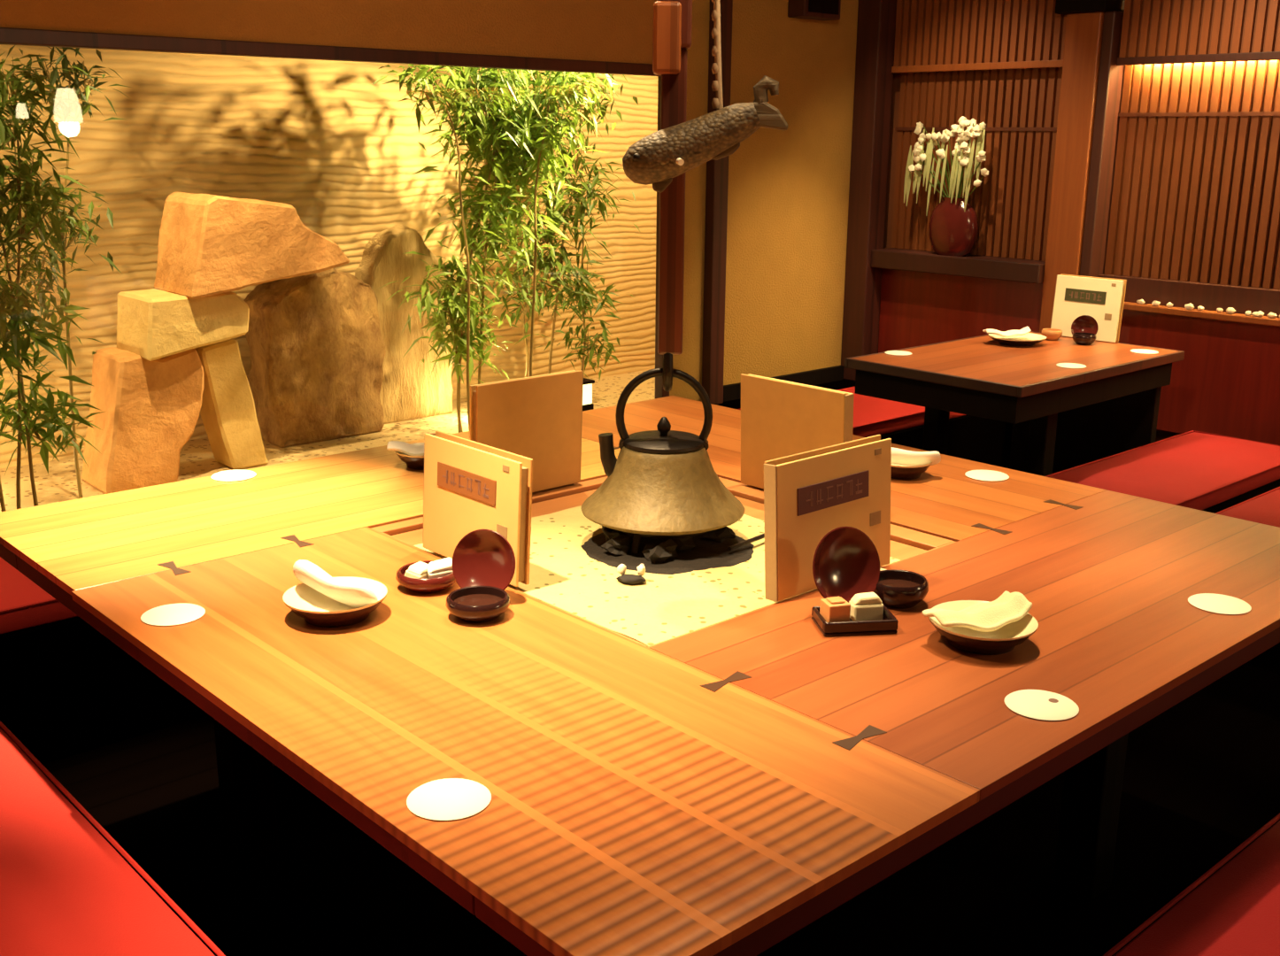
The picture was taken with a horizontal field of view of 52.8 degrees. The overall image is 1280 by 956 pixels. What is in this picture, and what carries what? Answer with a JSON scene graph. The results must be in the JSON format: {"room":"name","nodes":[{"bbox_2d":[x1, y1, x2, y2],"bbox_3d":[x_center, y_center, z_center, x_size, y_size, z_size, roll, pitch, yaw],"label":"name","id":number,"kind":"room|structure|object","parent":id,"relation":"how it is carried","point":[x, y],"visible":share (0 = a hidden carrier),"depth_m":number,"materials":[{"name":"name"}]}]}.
{"room":"japanese restaurant","nodes":[
{"label":"japanese restaurant","id":0,"kind":"room"},
{"bbox_2d":[0,369,655,512],"bbox_3d":[-1.622,-0.026,5.651,5.950,0.080,1.900,-13,20,-41],"label":"ground","id":1,"kind":"structure","parent":0,"point":[196,458],"depth_m":5.84,"materials":[{"name":"sand"}]},
{"bbox_2d":[0,52,106,511],"bbox_3d":[-2.250,-0.624,4.415,0.891,1.702,0.791,-1,15,-6],"label":"bamboo plant","id":2,"kind":"object","parent":1,"relation":"on","point":[19,192],"visible":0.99,"depth_m":4.45,"materials":[{"name":"green plant"}]},
{"bbox_2d":[0,45,131,498],"bbox_3d":[-2.148,-0.788,4.864,0.567,1.789,0.651,-13,20,-41],"label":"bamboo plant","id":3,"kind":"object","parent":1,"relation":"on","point":[54,74],"visible":0.56,"depth_m":4.76,"materials":[{"name":"green plant"}]},
{"bbox_2d":[81,346,203,493],"bbox_3d":[-2.052,-0.262,5.292,0.440,0.553,0.334,-13,20,-41],"label":"stone","id":4,"kind":"object","parent":1,"relation":"on","point":[151,409],"visible":0.9,"depth_m":5.18,"materials":[{"name":"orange stone"}]},
{"bbox_2d":[116,288,249,361],"bbox_3d":[-1.875,-0.647,5.270,0.436,0.250,0.369,-13,20,-41],"label":"stone","id":5,"kind":"object","parent":4,"relation":"on","point":[153,324],"visible":0.84,"depth_m":5.12,"materials":[{"name":"stone"}]},
{"bbox_2d":[154,192,349,299],"bbox_3d":[-1.627,-0.990,5.369,0.705,0.397,0.434,-13,20,-41],"label":"stone","id":6,"kind":"object","parent":5,"relation":"on","point":[209,244],"visible":1,"depth_m":5.16,"materials":[{"name":"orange stone"}]},
{"bbox_2d":[194,339,268,470],"bbox_3d":[-1.774,-0.326,5.525,0.260,0.561,0.207,-13,20,-41],"label":"stone","id":7,"kind":"object","parent":1,"relation":"on","point":[227,412],"visible":0.81,"depth_m":5.45,"materials":[{"name":"stone"}]},
{"bbox_2d":[243,268,385,447],"bbox_3d":[-1.530,-0.611,6.074,0.646,0.833,0.357,-13,20,-41],"label":"rock","id":8,"kind":"object","parent":1,"relation":"on","point":[316,343],"visible":0.91,"depth_m":5.94,"materials":[{"name":"stone"}]},
{"bbox_2d":[354,223,452,424],"bbox_3d":[-1.210,-0.782,6.468,0.509,0.965,0.262,-13,20,-41],"label":"rock","id":9,"kind":"object","parent":1,"relation":"on","point":[408,390],"visible":0.61,"depth_m":6.38,"materials":[{"name":"stone"}]},
{"bbox_2d":[382,65,604,432],"bbox_3d":[-0.677,-1.122,6.011,1.088,1.867,0.764,-13,20,-41],"label":"bamboo plant","id":10,"kind":"object","parent":1,"relation":"on","point":[489,205],"visible":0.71,"depth_m":5.93,"materials":[{"name":"green plant"}]},
{"bbox_2d":[370,64,618,431],"bbox_3d":[-0.574,-1.077,5.822,1.178,1.880,0.641,-10,18,-34],"label":"bamboo plant","id":11,"kind":"object","parent":1,"relation":"on","point":[470,98],"visible":0.8,"depth_m":5.64,"materials":[{"name":"green plant"}]},
{"bbox_2d":[460,72,640,378],"bbox_3d":[-0.432,-1.284,6.604,1.038,1.880,0.774,-13,20,-41],"label":"bamboo plant","id":12,"kind":"object","parent":1,"relation":"on","point":[549,264],"visible":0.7,"depth_m":6.63,"materials":[{"name":"green plant"}]},
{"bbox_2d":[582,377,594,411],"bbox_3d":[-0.301,-0.383,6.445,0.110,0.220,0.110,-13,20,-41],"label":"lantern","id":13,"kind":"object","parent":1,"relation":"on","point":[587,386],"visible":0.21,"depth_m":6.41,"materials":[{"name":"white paper"}]},
{"bbox_2d":[0,44,657,469],"bbox_3d":[-2.082,-1.420,5.816,5.950,2.520,0.100,-13,20,-41],"label":"wall","id":14,"kind":"structure","parent":0,"point":[315,137],"depth_m":6.11,"materials":[{"name":"paint"}]},
{"bbox_2d":[0,0,858,401],"bbox_3d":[-1.390,-0.866,4.225,6.920,2.560,0.080,-13,20,-41],"label":"wall","id":15,"kind":"structure","parent":0,"point":[788,191],"depth_m":5.73,"materials":[{"name":"paint"}]},
{"bbox_2d":[0,27,669,398],"bbox_3d":[-1.907,-0.556,3.779,5.470,1.462,0.052,-13,20,-41],"label":"window","id":16,"kind":"structure","parent":15,"relation":"in","point":[8,35],"depth_m":4.32,"materials":[{"name":"brown wood"}]},
{"bbox_2d":[701,0,732,404],"bbox_3d":[0.339,-1.404,5.608,0.090,2.205,0.055,-13,20,-41],"label":"trim","id":17,"kind":"structure","parent":15,"relation":"attached to","point":[717,171],"depth_m":5.68,"materials":[{"name":"wood"}]},
{"bbox_2d":[723,365,844,401],"bbox_3d":[0.687,-0.458,6.216,0.900,0.070,0.025,-13,20,-41],"label":"baseboard","id":18,"kind":"structure","parent":15,"relation":"attached to","point":[832,373],"depth_m":6.31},
{"bbox_2d":[787,0,840,21],"bbox_3d":[0.789,-2.178,5.780,0.250,0.220,0.106,-13,20,-41],"label":"wall box","id":19,"kind":"object","parent":15,"relation":"attached to","point":[816,10],"visible":1,"depth_m":5.75,"materials":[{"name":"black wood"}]},
{"bbox_2d":[840,0,896,381],"bbox_3d":[1.112,-1.565,6.235,0.125,2.205,0.135,-13,20,-41],"label":"wooden post","id":20,"kind":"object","parent":15,"relation":"attached to","point":[876,19],"depth_m":6.21,"materials":[{"name":"red wood"}]},
{"bbox_2d":[0,379,1279,955],"bbox_3d":[0.878,0.848,2.222,7.100,0.395,6.700,-13,20,-41],"label":"floor","id":21,"kind":"structure","parent":0,"point":[1201,776],"depth_m":2.94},
{"bbox_2d":[0,556,77,634],"bbox_3d":[-1.476,0.239,3.516,2.909,0.076,0.526,-13,20,-41],"label":"seat cushion","id":22,"kind":"object","parent":21,"relation":"on","point":[24,604],"visible":0.02,"depth_m":3.19,"materials":[{"name":"red fabric"}]},
{"bbox_2d":[0,720,225,955],"bbox_3d":[-0.230,0.908,1.043,0.561,0.076,3.689,-13,20,-41],"label":"seat cushion","id":23,"kind":"object","parent":21,"relation":"on","point":[65,890],"visible":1,"depth_m":1.97,"materials":[{"name":"red fabric"}]},
{"bbox_2d":[0,395,1279,955],"bbox_3d":[0.041,0.481,2.707,2.025,0.761,2.059,-13,20,-41],"label":"table","id":24,"kind":"object","parent":21,"relation":"on","point":[723,788],"visible":0.72,"depth_m":1.95,"materials":[{"name":"brown wood"}]},
{"bbox_2d":[140,603,205,625],"bbox_3d":[-0.779,0.228,2.151,0.102,0.003,0.102,-13,20,-41],"label":"coaster","id":25,"kind":"object","parent":24,"relation":"on","point":[171,614],"visible":1,"depth_m":2.15,"materials":[{"name":"white paper"}]},
{"bbox_2d":[210,469,256,481],"bbox_3d":[-0.953,-0.006,3.024,0.102,0.003,0.102,-13,20,-41],"label":"coaster","id":26,"kind":"object","parent":24,"relation":"on","point":[239,474],"visible":1,"depth_m":3.02,"materials":[{"name":"white paper"}]},
{"bbox_2d":[282,576,387,627],"bbox_3d":[-0.507,0.211,2.148,0.170,0.040,0.170,-13,20,-41],"label":"plate","id":27,"kind":"object","parent":24,"relation":"on","point":[317,609],"visible":0.8,"depth_m":2.14,"materials":[{"name":"beige ceramic"}]},
{"bbox_2d":[293,559,377,607],"bbox_3d":[-0.510,0.178,2.143,0.165,0.073,0.054,10,18,32],"label":"towel","id":28,"kind":"object","parent":27,"relation":"on","point":[355,595],"visible":0.94,"depth_m":2.12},
{"bbox_2d":[394,442,424,470],"bbox_3d":[-0.524,-0.050,3.130,0.140,0.040,0.140,7,16,22],"label":"plate","id":29,"kind":"object","parent":24,"relation":"on","point":[413,462],"visible":0.4,"depth_m":3.08,"materials":[{"name":"beige ceramic"}]},
{"bbox_2d":[386,440,424,455],"bbox_3d":[-0.525,-0.078,3.124,0.174,0.038,0.087,-1,15,-5],"label":"towel","id":30,"kind":"object","parent":29,"relation":"on","point":[411,450],"visible":0.47,"depth_m":3.10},
{"bbox_2d":[395,560,455,593],"bbox_3d":[-0.378,0.178,2.293,0.112,0.032,0.112,-13,20,-41],"label":"bowl","id":31,"kind":"object","parent":24,"relation":"on","point":[438,584],"visible":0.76,"depth_m":2.25,"materials":[{"name":"red paint"}]},
{"bbox_2d":[404,561,429,578],"bbox_3d":[-0.393,0.167,2.291,0.034,0.031,0.053,6,16,19],"label":"paper packet","id":32,"kind":"object","parent":31,"relation":"on","point":[419,570],"visible":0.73,"depth_m":2.27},
{"bbox_2d":[426,557,452,578],"bbox_3d":[-0.352,0.161,2.291,0.053,0.033,0.034,-5,16,-19],"label":"paper packet","id":33,"kind":"object","parent":31,"relation":"in","point":[440,567],"visible":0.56,"depth_m":2.28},
{"bbox_2d":[406,778,491,820],"bbox_3d":[-0.232,0.389,1.563,0.102,0.003,0.102,-13,20,-41],"label":"coaster","id":34,"kind":"object","parent":24,"relation":"on","point":[449,798],"visible":1,"depth_m":1.56,"materials":[{"name":"white paper"}]},
{"bbox_2d":[423,430,532,586],"bbox_3d":[-0.306,0.051,2.384,0.044,0.230,0.303,-13,20,-41],"label":"book","id":35,"kind":"object","parent":24,"relation":"on","point":[469,486],"visible":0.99,"depth_m":2.35,"materials":[{"name":"paper"}]},
{"bbox_2d":[496,524,507,539],"bbox_3d":[-0.246,0.096,2.303,0.003,0.023,0.030,-13,20,-41],"label":"print","id":36,"kind":"object","parent":35,"relation":"attached to","point":[501,528],"depth_m":2.30},
{"bbox_2d":[502,464,508,472],"bbox_3d":[-0.236,-0.017,2.273,0.002,0.010,0.018,-13,20,-41],"label":"print","id":37,"kind":"object","parent":35,"relation":"on","point":[505,467],"depth_m":2.27},
{"bbox_2d":[445,586,510,623],"bbox_3d":[-0.271,0.214,2.155,0.108,0.036,0.108,-13,20,-41],"label":"bowl","id":38,"kind":"object","parent":24,"relation":"on","point":[472,604],"visible":1,"depth_m":2.14,"materials":[{"name":"black paint"}]},
{"bbox_2d":[451,529,515,590],"bbox_3d":[-0.265,0.145,2.227,0.120,0.115,0.061,6,16,18],"label":"shallow bowl","id":39,"kind":"object","parent":24,"relation":"on","point":[481,557],"visible":0.88,"depth_m":2.23,"materials":[{"name":"red paint"}]},
{"bbox_2d":[469,370,583,492],"bbox_3d":[-0.251,-0.096,2.871,0.293,0.264,0.040,-13,20,-41],"label":"book","id":40,"kind":"object","parent":24,"relation":"on","point":[537,418],"visible":0.89,"depth_m":2.87,"materials":[{"name":"paper"}]},
{"bbox_2d":[414,505,899,646],"bbox_3d":[0.026,0.236,2.557,0.664,0.191,0.697,-13,20,-41],"label":"sand","id":41,"kind":"object","parent":24,"relation":"in","point":[662,607],"visible":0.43,"depth_m":2.34,"materials":[{"name":"sand"}]},
{"bbox_2d":[616,574,646,584],"bbox_3d":[-0.017,0.186,2.362,0.055,0.020,0.034,1,15,1],"label":"flat stone","id":42,"kind":"object","parent":41,"relation":"on","point":[628,579],"visible":1,"depth_m":2.35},
{"bbox_2d":[616,563,626,575],"bbox_3d":[-0.033,0.168,2.370,0.018,0.021,0.014,-13,20,-41],"label":"shell","id":43,"kind":"object","parent":42,"relation":"on","point":[621,568],"visible":1,"depth_m":2.36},
{"bbox_2d":[636,563,645,575],"bbox_3d":[0.002,0.169,2.368,0.019,0.024,0.014,-13,20,-41],"label":"shell","id":44,"kind":"object","parent":42,"relation":"on","point":[641,568],"visible":1,"depth_m":2.36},
{"bbox_2d":[580,532,754,574],"bbox_3d":[0.055,0.144,2.567,0.386,0.029,0.357,0,15,-1],"label":"heap","id":45,"kind":"object","parent":41,"relation":"on","point":[706,553],"visible":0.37,"depth_m":2.50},
{"bbox_2d":[601,525,626,541],"bbox_3d":[-0.053,0.112,2.598,0.047,0.042,0.085,-4,15,-15],"label":"charcoal","id":46,"kind":"object","parent":45,"relation":"on","point":[609,533],"visible":0.47,"depth_m":2.58},
{"bbox_2d":[601,534,632,555],"bbox_3d":[-0.037,0.133,2.517,0.075,0.037,0.042,-6,16,-22],"label":"charcoal","id":47,"kind":"object","parent":45,"relation":"on","point":[620,544],"visible":0.98,"depth_m":2.50},
{"bbox_2d":[642,539,678,562],"bbox_3d":[0.042,0.143,2.481,0.070,0.044,0.062,-5,16,-20],"label":"charcoal","id":48,"kind":"object","parent":45,"relation":"on","point":[661,551],"visible":0.99,"depth_m":2.47},
{"bbox_2d":[620,531,705,553],"bbox_3d":[0.055,0.104,2.610,0.232,0.050,0.219,1,15,1],"label":"trivet","id":49,"kind":"object","parent":45,"relation":"on","point":[636,543],"visible":0.2,"depth_m":2.51,"materials":[{"name":"black metal"}]},
{"bbox_2d":[581,367,744,535],"bbox_3d":[0.047,-0.069,2.566,0.330,0.306,0.330,1,15,1],"label":"kettle","id":50,"kind":"object","parent":49,"relation":"on","point":[663,481],"visible":0.99,"depth_m":2.50,"materials":[{"name":"metal"}]},
{"bbox_2d":[671,536,695,549],"bbox_3d":[0.082,0.119,2.548,0.058,0.052,0.081,1,15,3],"label":"charcoal","id":51,"kind":"object","parent":45,"relation":"on","point":[685,543],"visible":0.45,"depth_m":2.52},
{"bbox_2d":[701,526,735,543],"bbox_3d":[0.159,0.115,2.596,0.070,0.043,0.058,4,15,11],"label":"charcoal","id":52,"kind":"object","parent":45,"relation":"on","point":[718,535],"visible":0.73,"depth_m":2.58},
{"bbox_2d":[727,532,764,550],"bbox_3d":[0.237,0.123,2.592,0.010,0.016,0.197,12,19,37],"label":"stick","id":53,"kind":"object","parent":41,"relation":"on","point":[762,535],"visible":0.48,"depth_m":2.56,"materials":[{"name":"black metal"}]},
{"bbox_2d":[740,373,853,488],"bbox_3d":[0.344,-0.085,2.862,0.040,0.258,0.303,-13,20,-41],"label":"book","id":54,"kind":"object","parent":24,"relation":"on","point":[780,418],"visible":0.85,"depth_m":2.85,"materials":[{"name":"paper"}]},
{"bbox_2d":[763,434,891,601],"bbox_3d":[0.341,0.068,2.315,0.318,0.245,0.044,-13,20,-41],"label":"book","id":55,"kind":"object","parent":24,"relation":"on","point":[809,495],"visible":0.97,"depth_m":2.27,"materials":[{"name":"paper"}]},
{"bbox_2d":[870,510,880,526],"bbox_3d":[0.435,0.074,2.382,0.032,0.024,0.003,-13,20,-41],"label":"print","id":56,"kind":"object","parent":55,"relation":"attached to","point":[875,515],"depth_m":2.38},
{"bbox_2d":[874,447,881,455],"bbox_3d":[0.436,-0.048,2.359,0.019,0.011,0.002,-13,20,-41],"label":"print","id":57,"kind":"object","parent":55,"relation":"on","point":[877,451],"depth_m":2.36},
{"bbox_2d":[812,526,880,602],"bbox_3d":[0.345,0.149,2.190,0.140,0.134,0.065,-7,17,-27],"label":"shallow bowl","id":58,"kind":"object","parent":24,"relation":"on","point":[846,561],"visible":0.91,"depth_m":2.20,"materials":[{"name":"red paint"}]},
{"bbox_2d":[811,603,898,636],"bbox_3d":[0.353,0.234,2.123,0.124,0.024,0.080,-2,15,-7],"label":"tray","id":59,"kind":"object","parent":24,"relation":"on","point":[889,623],"visible":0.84,"depth_m":2.09,"materials":[{"name":"black paint"}]},
{"bbox_2d":[819,596,850,622],"bbox_3d":[0.319,0.220,2.105,0.038,0.046,0.038,-4,16,-16],"label":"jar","id":60,"kind":"object","parent":59,"relation":"in","point":[834,609],"visible":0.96,"depth_m":2.09,"materials":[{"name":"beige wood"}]},
{"bbox_2d":[848,592,883,621],"bbox_3d":[0.375,0.213,2.135,0.052,0.044,0.030,-2,15,-10],"label":"jar","id":61,"kind":"object","parent":59,"relation":"in","point":[867,605],"visible":0.88,"depth_m":2.12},
{"bbox_2d":[874,569,928,609],"bbox_3d":[0.448,0.195,2.233,0.104,0.044,0.104,-13,20,-41],"label":"bowl","id":62,"kind":"object","parent":24,"relation":"on","point":[897,589],"visible":0.86,"depth_m":2.20,"materials":[{"name":"black paint"}]},
{"bbox_2d":[890,462,932,479],"bbox_3d":[0.626,-0.026,3.075,0.140,0.040,0.140,-9,18,-33],"label":"plate","id":63,"kind":"object","parent":24,"relation":"on","point":[898,472],"visible":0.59,"depth_m":3.02,"materials":[{"name":"beige ceramic"}]},
{"bbox_2d":[891,447,940,466],"bbox_3d":[0.644,-0.049,3.065,0.139,0.046,0.042,4,15,12],"label":"towel","id":64,"kind":"object","parent":63,"relation":"on","point":[898,456],"visible":0.68,"depth_m":3.05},
{"bbox_2d":[928,600,1038,655],"bbox_3d":[0.546,0.244,2.060,0.170,0.040,0.170,-2,15,-9],"label":"bowl","id":65,"kind":"object","parent":24,"relation":"on","point":[1002,640],"visible":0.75,"depth_m":2.04,"materials":[{"name":"beige ceramic"}]},
{"bbox_2d":[922,590,1032,632],"bbox_3d":[0.545,0.215,2.053,0.174,0.038,0.087,-6,16,-24],"label":"towel","id":66,"kind":"object","parent":65,"relation":"on","point":[1009,607],"visible":1,"depth_m":2.04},
{"bbox_2d":[964,470,1009,481],"bbox_3d":[0.830,-0.006,3.079,0.102,0.003,0.102,-13,20,-41],"label":"coaster","id":67,"kind":"object","parent":24,"relation":"on","point":[989,475],"visible":1,"depth_m":3.07,"materials":[{"name":"white paper"}]},
{"bbox_2d":[1004,689,1079,720],"bbox_3d":[0.572,0.323,1.836,0.102,0.003,0.102,-13,20,-41],"label":"coaster","id":68,"kind":"object","parent":24,"relation":"on","point":[1034,704],"visible":1,"depth_m":1.83,"materials":[{"name":"white paper"}]},
{"bbox_2d":[1187,593,1251,614],"bbox_3d":[1.008,0.219,2.241,0.102,0.003,0.102,-13,20,-41],"label":"coaster","id":69,"kind":"object","parent":24,"relation":"on","point":[1221,604],"visible":1,"depth_m":2.23,"materials":[{"name":"white paper"}]},
{"bbox_2d":[736,386,966,437],"bbox_3d":[1.047,-0.316,5.680,1.251,0.075,0.545,-13,20,-41],"label":"seat cushion","id":70,"kind":"object","parent":21,"relation":"on","point":[872,416],"visible":0.16,"depth_m":5.41,"materials":[{"name":"red fabric"}]},
{"bbox_2d":[844,329,1184,476],"bbox_3d":[1.411,-0.094,4.908,1.140,0.760,0.730,-13,20,-41],"label":"table","id":71,"kind":"object","parent":21,"relation":"on","point":[1062,419],"visible":0.69,"depth_m":4.68,"materials":[{"name":"brown wood"}]},
{"bbox_2d":[884,350,912,355],"bbox_3d":[0.966,-0.467,4.813,0.102,0.003,0.102,-13,20,-41],"label":"coaster","id":72,"kind":"object","parent":71,"relation":"on","point":[890,352],"visible":1,"depth_m":4.81,"materials":[{"name":"white paper"}]},
{"bbox_2d":[988,332,1046,346],"bbox_3d":[1.481,-0.543,5.060,0.220,0.030,0.220,6,16,18],"label":"plate","id":73,"kind":"object","parent":71,"relation":"on","point":[1029,339],"visible":0.93,"depth_m":5.04,"materials":[{"name":"beige ceramic"}]},
{"bbox_2d":[982,326,1030,337],"bbox_3d":[1.440,-0.573,5.044,0.174,0.038,0.087,-1,15,-5],"label":"towel","id":74,"kind":"object","parent":73,"relation":"on","point":[1023,331],"visible":1,"depth_m":5.03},
{"bbox_2d":[1041,328,1062,340],"bbox_3d":[1.652,-0.576,5.170,0.080,0.040,0.080,-13,20,-41],"label":"bowl","id":75,"kind":"object","parent":71,"relation":"on","point":[1051,334],"visible":0.96,"depth_m":5.14,"materials":[{"name":"orange ceramic"}]},
{"bbox_2d":[1056,362,1086,368],"bbox_3d":[1.532,-0.399,4.576,0.102,0.003,0.102,-13,20,-41],"label":"coaster","id":76,"kind":"object","parent":71,"relation":"on","point":[1061,365],"visible":1,"depth_m":4.56,"materials":[{"name":"white paper"}]},
{"bbox_2d":[1071,332,1096,345],"bbox_3d":[1.746,-0.546,5.063,0.090,0.040,0.090,-13,20,-41],"label":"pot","id":77,"kind":"object","parent":71,"relation":"on","point":[1079,338],"visible":1,"depth_m":5.04,"materials":[{"name":"black paint"}]},
{"bbox_2d":[1071,315,1098,334],"bbox_3d":[1.765,-0.595,5.105,0.104,0.102,0.052,9,17,29],"label":"shallow bowl","id":78,"kind":"object","parent":77,"relation":"on","point":[1083,323],"visible":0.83,"depth_m":5.11,"materials":[{"name":"red paint"}]},
{"bbox_2d":[1050,273,1126,342],"bbox_3d":[1.797,-0.683,5.174,0.045,0.247,0.288,-13,20,-41],"label":"book","id":79,"kind":"object","parent":71,"relation":"on","point":[1100,298],"visible":0.88,"depth_m":5.14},
{"bbox_2d":[1104,313,1111,320],"bbox_3d":[1.853,-0.638,5.097,0.003,0.024,0.028,-13,20,-41],"label":"print","id":80,"kind":"object","parent":79,"relation":"attached to","point":[1107,316],"depth_m":5.10},
{"bbox_2d":[1130,348,1158,354],"bbox_3d":[1.917,-0.481,4.895,0.102,0.003,0.102,-13,20,-41],"label":"coaster","id":81,"kind":"object","parent":71,"relation":"on","point":[1137,350],"visible":1,"depth_m":4.88,"materials":[{"name":"white paper"}]},
{"bbox_2d":[1045,430,1279,510],"bbox_3d":[1.949,-0.026,4.620,1.111,0.075,0.465,-13,20,-41],"label":"seat cushion","id":82,"kind":"object","parent":21,"relation":"on","point":[1197,470],"visible":0.7,"depth_m":4.51,"materials":[{"name":"red fabric"}]},
{"bbox_2d":[1102,813,1279,955],"bbox_3d":[1.170,0.685,1.924,2.010,0.077,0.561,-13,20,-41],"label":"seat cushion","id":83,"kind":"object","parent":21,"relation":"on","point":[1236,911],"visible":1,"depth_m":1.92,"materials":[{"name":"red fabric"}]},
{"bbox_2d":[1216,486,1279,527],"bbox_3d":[2.474,0.103,4.148,1.232,0.076,0.715,-13,20,-41],"label":"seat cushion","id":84,"kind":"object","parent":21,"relation":"on","point":[1264,508],"visible":0.43,"depth_m":4.03,"materials":[{"name":"red fabric"}]},
{"bbox_2d":[877,0,1279,441],"bbox_3d":[3.405,-0.801,4.131,0.080,2.560,6.680,-13,20,-41],"label":"wall","id":85,"kind":"structure","parent":0,"point":[1160,435],"depth_m":5.34,"materials":[{"name":"wood"}]},
{"bbox_2d":[870,247,1045,283],"bbox_3d":[1.508,-0.998,6.025,0.200,0.085,0.920,-13,20,-41],"label":"trim","id":86,"kind":"structure","parent":85,"relation":"attached to","point":[1030,271],"depth_m":5.93,"materials":[{"name":"red wood"}]},
{"bbox_2d":[903,115,988,256],"bbox_3d":[1.424,-1.343,5.935,0.146,0.625,0.447,-13,20,-41],"label":"flower vase","id":87,"kind":"object","parent":86,"relation":"on","point":[953,224],"visible":1,"depth_m":5.91,"materials":[{"name":"ceramic"}]},
{"bbox_2d":[891,0,1066,261],"bbox_3d":[1.531,-1.793,5.829,0.086,1.548,0.916,-13,20,-41],"label":"slatted screen","id":88,"kind":"object","parent":86,"relation":"on","point":[936,41],"visible":0.77,"depth_m":5.84,"materials":[{"name":"brown wood"}]},
{"bbox_2d":[878,268,1043,352],"bbox_3d":[1.543,-0.690,6.142,0.100,0.570,0.920,-13,20,-41],"label":"wall panel","id":89,"kind":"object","parent":85,"relation":"attached to","point":[917,308],"depth_m":6.13,"materials":[{"name":"wood"}]},
{"bbox_2d":[1039,11,1104,332],"bbox_3d":[1.887,-1.121,5.593,0.160,1.690,0.158,-13,20,-41],"label":"wooden post","id":90,"kind":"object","parent":85,"relation":"attached to","point":[1083,30],"depth_m":5.46,"materials":[{"name":"orange wood"}]},
{"bbox_2d":[1054,0,1125,15],"bbox_3d":[1.882,-2.182,5.295,0.200,0.515,0.230,-13,20,-41],"label":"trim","id":91,"kind":"structure","parent":85,"relation":"attached to","point":[1065,7],"depth_m":5.28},
{"bbox_2d":[1079,10,1125,277],"bbox_3d":[1.964,-1.101,5.522,0.145,1.690,0.050,-13,20,-41],"label":"trim","id":92,"kind":"structure","parent":85,"relation":"attached to","point":[1111,76],"depth_m":5.41,"materials":[{"name":"red wood"}]},
{"bbox_2d":[1096,274,1279,317],"bbox_3d":[3.073,-0.522,4.458,0.080,0.102,3.283,-13,20,-41],"label":"trim","id":93,"kind":"structure","parent":85,"relation":"attached to","point":[1211,296],"depth_m":5.24,"materials":[{"name":"red wood"}]},
{"bbox_2d":[1103,0,1279,289],"bbox_3d":[3.083,-1.330,4.211,0.086,1.585,3.233,-13,20,-41],"label":"slatted screen","id":94,"kind":"object","parent":93,"relation":"on","point":[1196,33],"visible":1,"depth_m":5.18,"materials":[{"name":"brown wood"}]},
{"bbox_2d":[1118,309,1279,445],"bbox_3d":[3.768,-0.003,3.785,0.100,0.490,5.385,-13,20,-41],"label":"wall panel","id":95,"kind":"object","parent":85,"relation":"attached to","point":[1226,382],"depth_m":5.23,"materials":[{"name":"wood"}]},
{"bbox_2d":[1123,301,1279,326],"bbox_3d":[3.755,-0.249,3.706,0.140,0.027,5.385,-13,20,-41],"label":"trim","id":96,"kind":"structure","parent":85,"relation":"attached to","point":[1127,305],"depth_m":5.19,"materials":[{"name":"orange wood"}]},
{"bbox_2d":[1136,299,1145,304],"bbox_3d":[2.095,-0.738,5.395,0.023,0.024,0.036,-13,20,-41],"label":"pebble","id":97,"kind":"object","parent":96,"relation":"on","point":[1141,301],"visible":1,"depth_m":5.39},
{"bbox_2d":[1151,300,1160,306],"bbox_3d":[2.142,-0.725,5.346,0.027,0.025,0.034,-13,20,-41],"label":"pebble","id":98,"kind":"object","parent":96,"relation":"on","point":[1154,303],"visible":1,"depth_m":5.34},
{"bbox_2d":[1184,303,1194,309],"bbox_3d":[2.236,-0.696,5.238,0.027,0.028,0.039,-8,17,-28],"label":"pebble","id":99,"kind":"object","parent":96,"relation":"on","point":[1190,306],"visible":1,"depth_m":5.23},
{"bbox_2d":[1226,307,1235,314],"bbox_3d":[2.353,-0.666,5.128,0.034,0.027,0.027,3,15,8],"label":"pebble","id":100,"kind":"object","parent":96,"relation":"on","point":[1229,310],"visible":1,"depth_m":5.12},
{"bbox_2d":[1256,310,1264,316],"bbox_3d":[2.426,-0.642,5.042,0.027,0.026,0.031,-13,20,-41],"label":"pebble","id":101,"kind":"object","parent":96,"relation":"on","point":[1260,313],"visible":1,"depth_m":5.03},
{"bbox_2d":[1267,312,1277,317],"bbox_3d":[2.461,-0.632,5.010,0.026,0.024,0.036,-13,20,-41],"label":"pebble","id":102,"kind":"object","parent":96,"relation":"on","point":[1270,314],"visible":1,"depth_m":5.00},
{"bbox_3d":[0.857,-1.476,1.495,7.060,0.060,6.760,-13,20,-41],"label":"ceiling","id":103,"kind":"structure","parent":0,"visible":0},
{"bbox_2d":[652,0,692,391],"bbox_3d":[0.060,-0.898,2.342,0.071,1.506,0.074,1,15,1],"label":"hanger","id":104,"kind":"object","parent":103,"relation":"hanging from","point":[672,19],"visible":1,"depth_m":2.42,"materials":[{"name":"brown wood"}]},
{"bbox_2d":[622,75,787,192],"bbox_3d":[0.118,-0.624,2.338,0.300,0.207,0.095,1,15,1],"label":"fish","id":105,"kind":"object","parent":104,"relation":"attached to","point":[661,156],"visible":1,"depth_m":2.31},
{"bbox_2d":[711,0,723,109],"bbox_3d":[0.132,-1.138,2.214,0.048,0.970,0.019,11,18,33],"label":"cord","id":106,"kind":"object","parent":103,"relation":"hanging from","point":[717,103],"visible":1,"depth_m":2.30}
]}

